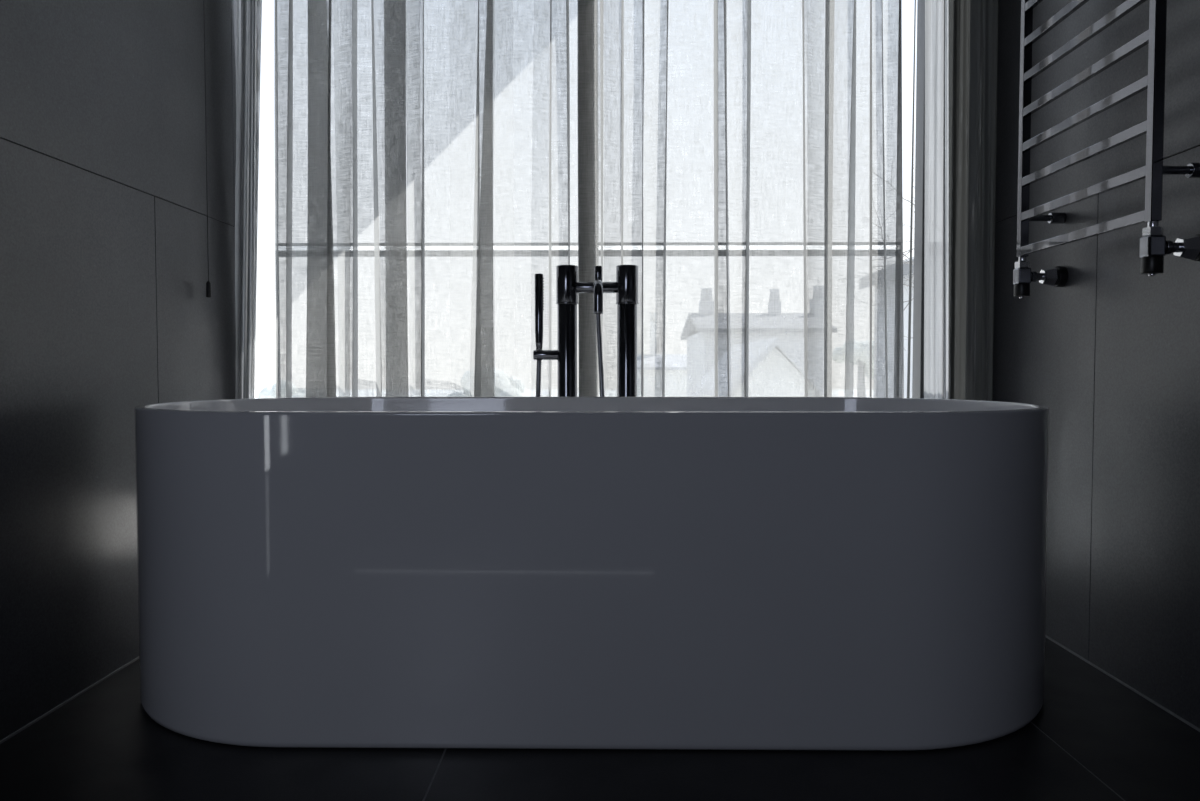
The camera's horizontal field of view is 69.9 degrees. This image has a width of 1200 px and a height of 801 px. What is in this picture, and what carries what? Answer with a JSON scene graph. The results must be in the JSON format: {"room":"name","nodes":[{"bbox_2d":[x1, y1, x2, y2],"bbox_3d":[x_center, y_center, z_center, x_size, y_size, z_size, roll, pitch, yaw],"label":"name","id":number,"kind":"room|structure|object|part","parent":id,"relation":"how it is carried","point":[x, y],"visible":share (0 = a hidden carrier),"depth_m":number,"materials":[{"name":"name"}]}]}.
{"room":"bathroom","nodes":[
{"label":"bathroom","id":0,"kind":"room"},
{"bbox_2d":[0,0,235,740],"bbox_3d":[-1.121,-0.648,-0.071,0.120,2.600,5.080,0,2,1],"label":"wall","id":1,"kind":"structure","parent":0,"point":[106,252],"depth_m":1.77,"materials":[{"name":"tile"}]},
{"bbox_2d":[0,656,138,743],"bbox_3d":[-1.059,0.649,-0.019,0.004,0.004,5.070,0,2,1],"label":"trim","id":2,"kind":"structure","parent":1,"relation":"attached to","point":[137,658],"depth_m":1.67,"materials":[{"name":"grey plastic"}]},
{"bbox_2d":[912,0,924,397],"bbox_3d":[0.080,-0.745,2.574,3.300,2.600,0.070,0,2,1],"label":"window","id":3,"kind":"structure","parent":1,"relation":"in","point":[918,297],"depth_m":2.56,"materials":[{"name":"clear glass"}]},
{"bbox_2d":[0,637,1199,800],"bbox_3d":[0.000,0.699,0.036,2.360,0.100,5.220,0,2,1],"label":"floor","id":4,"kind":"structure","parent":0,"point":[1092,737],"depth_m":1.40,"materials":[{"name":"black tile"}]},
{"bbox_2d":[533,265,638,396],"bbox_3d":[-0.029,0.103,2.309,0.246,0.924,0.208,2,3,39],"label":"mixer","id":5,"kind":"object","parent":4,"relation":"on","point":[568,287],"visible":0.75,"depth_m":2.28,"materials":[{"name":"black metal"}]},
{"bbox_3d":[-0.087,-0.310,2.293,0.058,0.098,0.058,0,2,1],"label":"control handle","id":6,"kind":"part","parent":5,"relation":"part of","materials":[{"name":"black metal"}]},
{"bbox_2d":[535,274,604,396],"bbox_3d":[-0.080,-0.017,2.284,0.190,0.641,0.060,0,2,1],"label":"shower","id":7,"kind":"object","parent":5,"relation":"attached to","point":[539,278],"visible":0.5,"depth_m":2.29,"materials":[{"name":"black metal"}]},
{"bbox_3d":[-0.163,-0.237,2.295,0.023,0.202,0.023,0,2,1],"label":"handle","id":8,"kind":"part","parent":7,"relation":"part of","materials":[{"name":"black metal"}]},
{"bbox_3d":[-0.004,-0.267,2.217,0.026,0.096,0.145,0,2,1],"label":"spout","id":9,"kind":"part","parent":5,"relation":"part of","materials":[{"name":"black metal"}]},
{"bbox_3d":[-0.004,-0.335,2.296,0.021,0.047,0.021,0,2,1],"label":"diverter knob","id":10,"kind":"part","parent":5,"relation":"part of","materials":[{"name":"black metal"}]},
{"bbox_3d":[0.073,-0.310,2.292,0.058,0.098,0.058,0,2,1],"label":"control handle","id":11,"kind":"part","parent":5,"relation":"part of","materials":[{"name":"black metal"}]},
{"bbox_2d":[134,397,1049,750],"bbox_3d":[-0.019,0.293,1.849,1.854,0.578,0.800,0,2,1],"label":"bathtub","id":12,"kind":"object","parent":4,"relation":"on","point":[646,573],"visible":1,"depth_m":1.45,"materials":[{"name":"grey ceramic"}]},
{"bbox_2d":[992,0,1199,728],"bbox_3d":[1.119,-0.647,-0.097,0.120,2.600,5.080,0,2,1],"label":"wall","id":13,"kind":"structure","parent":0,"point":[1112,352],"depth_m":1.81,"materials":[{"name":"tile"}]},
{"bbox_2d":[1013,0,1199,298],"bbox_3d":[1.024,-0.682,1.754,0.112,0.905,0.532,0,2,1],"label":"heated towel rail","id":14,"kind":"object","parent":13,"relation":"attached to","point":[1153,246],"visible":1,"depth_m":1.68,"materials":[{"name":"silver metal"}]},
{"bbox_3d":[0.988,-0.740,1.995,0.020,0.808,0.020,0,2,1],"label":"post","id":15,"kind":"part","parent":14,"relation":"part of","materials":[{"name":"black metal"}]},
{"bbox_3d":[0.983,-0.722,1.512,0.020,0.808,0.020,0,2,1],"label":"post","id":16,"kind":"part","parent":14,"relation":"part of","materials":[{"name":"black metal"}]},
{"bbox_2d":[1045,635,1199,731],"bbox_3d":[1.058,0.650,-0.043,0.004,0.004,5.070,0,2,1],"label":"trim","id":17,"kind":"structure","parent":13,"relation":"attached to","point":[1046,636],"depth_m":1.75,"materials":[{"name":"grey plastic"}]},
{"label":"outside","id":18,"kind":"structure","parent":0,"visible":0},
{"bbox_2d":[255,390,551,397],"bbox_3d":[0.952,0.950,81.884,160.000,0.200,156.400,0,2,1],"label":"ground","id":19,"kind":"structure","parent":18,"point":[256,391],"depth_m":135.09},
{"bbox_2d":[258,383,295,397],"bbox_3d":[-14.567,0.710,40.365,3.039,3.334,2.696,0,2,1],"label":"leafy tree","id":20,"kind":"object","parent":19,"relation":"on","point":[269,391],"visible":0.09,"depth_m":39.26,"materials":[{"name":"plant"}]},
{"bbox_2d":[701,345,796,394],"bbox_3d":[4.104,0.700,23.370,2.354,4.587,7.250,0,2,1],"label":"gabled house","id":21,"kind":"structure","parent":19,"relation":"on","point":[774,345],"depth_m":19.95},
{"bbox_2d":[876,164,914,350],"bbox_3d":[2.248,0.986,6.023,1.039,5.293,0.800,-1,2,-18],"label":"bare tree","id":22,"kind":"object","parent":19,"relation":"on","point":[908,262],"visible":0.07,"depth_m":5.89,"materials":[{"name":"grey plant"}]},
{"bbox_2d":[883,256,913,397],"bbox_3d":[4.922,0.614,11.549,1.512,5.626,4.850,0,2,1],"label":"neighbouring house","id":23,"kind":"structure","parent":19,"relation":"on","point":[906,266],"depth_m":12.37,"materials":[{"name":"grey tile"}]},
{"bbox_3d":[0.000,-2.024,-0.054,2.360,0.150,5.240,0,2,1],"label":"ceiling","id":24,"kind":"structure","parent":0,"visible":0},
{"bbox_2d":[204,24,210,297],"bbox_3d":[-1.010,-1.148,2.186,0.013,1.766,0.013,0,2,1],"label":"pull cord","id":25,"kind":"object","parent":24,"relation":"hanging from","point":[208,284],"visible":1,"depth_m":2.21,"materials":[{"name":"black plastic"}]},
{"bbox_3d":[-1.010,-1.168,2.185,0.001,1.725,0.001,0,2,1],"label":"cord","id":26,"kind":"part","parent":25,"relation":"part of","materials":[{"name":"black"}]},
{"bbox_3d":[0.028,-2.009,2.348,2.120,0.056,0.024,0,2,1],"label":"trim","id":27,"kind":"structure","parent":24,"relation":"attached to","visible":0},
{"bbox_2d":[235,0,261,398],"bbox_3d":[-0.999,-0.717,2.412,0.151,2.533,0.058,0,2,1],"label":"curtain","id":28,"kind":"object","parent":27,"relation":"hanging from","point":[248,12],"visible":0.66,"depth_m":2.41,"materials":[{"name":"white fabric"}]},
{"bbox_2d":[274,0,598,397],"bbox_3d":[-0.476,-0.719,2.444,0.949,2.533,0.081,0,2,1],"label":"sheer curtain","id":29,"kind":"object","parent":27,"relation":"hanging from","point":[458,152],"visible":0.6,"depth_m":2.45,"materials":[{"name":"white fabric"}]},
{"bbox_2d":[577,0,903,397],"bbox_3d":[0.392,-0.716,2.378,0.910,2.533,0.078,0,2,-1],"label":"sheer curtain","id":30,"kind":"object","parent":27,"relation":"hanging from","point":[817,160],"visible":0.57,"depth_m":2.39,"materials":[{"name":"white fabric"}]},
{"bbox_2d":[907,0,915,397],"bbox_3d":[0.883,-0.718,2.436,0.014,2.533,0.071,1,2,15],"label":"curtain edge","id":31,"kind":"object","parent":27,"relation":"hanging from","point":[911,217],"visible":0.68,"depth_m":2.43,"materials":[{"name":"white fabric"}]},
{"bbox_2d":[924,0,948,398],"bbox_3d":[0.956,-0.718,2.423,0.094,2.533,0.038,0,2,1],"label":"sheer curtain","id":32,"kind":"object","parent":27,"relation":"hanging from","point":[936,209],"visible":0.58,"depth_m":2.43,"materials":[{"name":"white fabric"}]},
{"bbox_2d":[948,0,997,400],"bbox_3d":[1.024,-0.715,2.339,0.157,2.533,0.098,0,2,1],"label":"drape","id":33,"kind":"object","parent":27,"relation":"hanging from","point":[972,24],"visible":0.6,"depth_m":2.33,"materials":[{"name":"grey fabric"}]}
]}

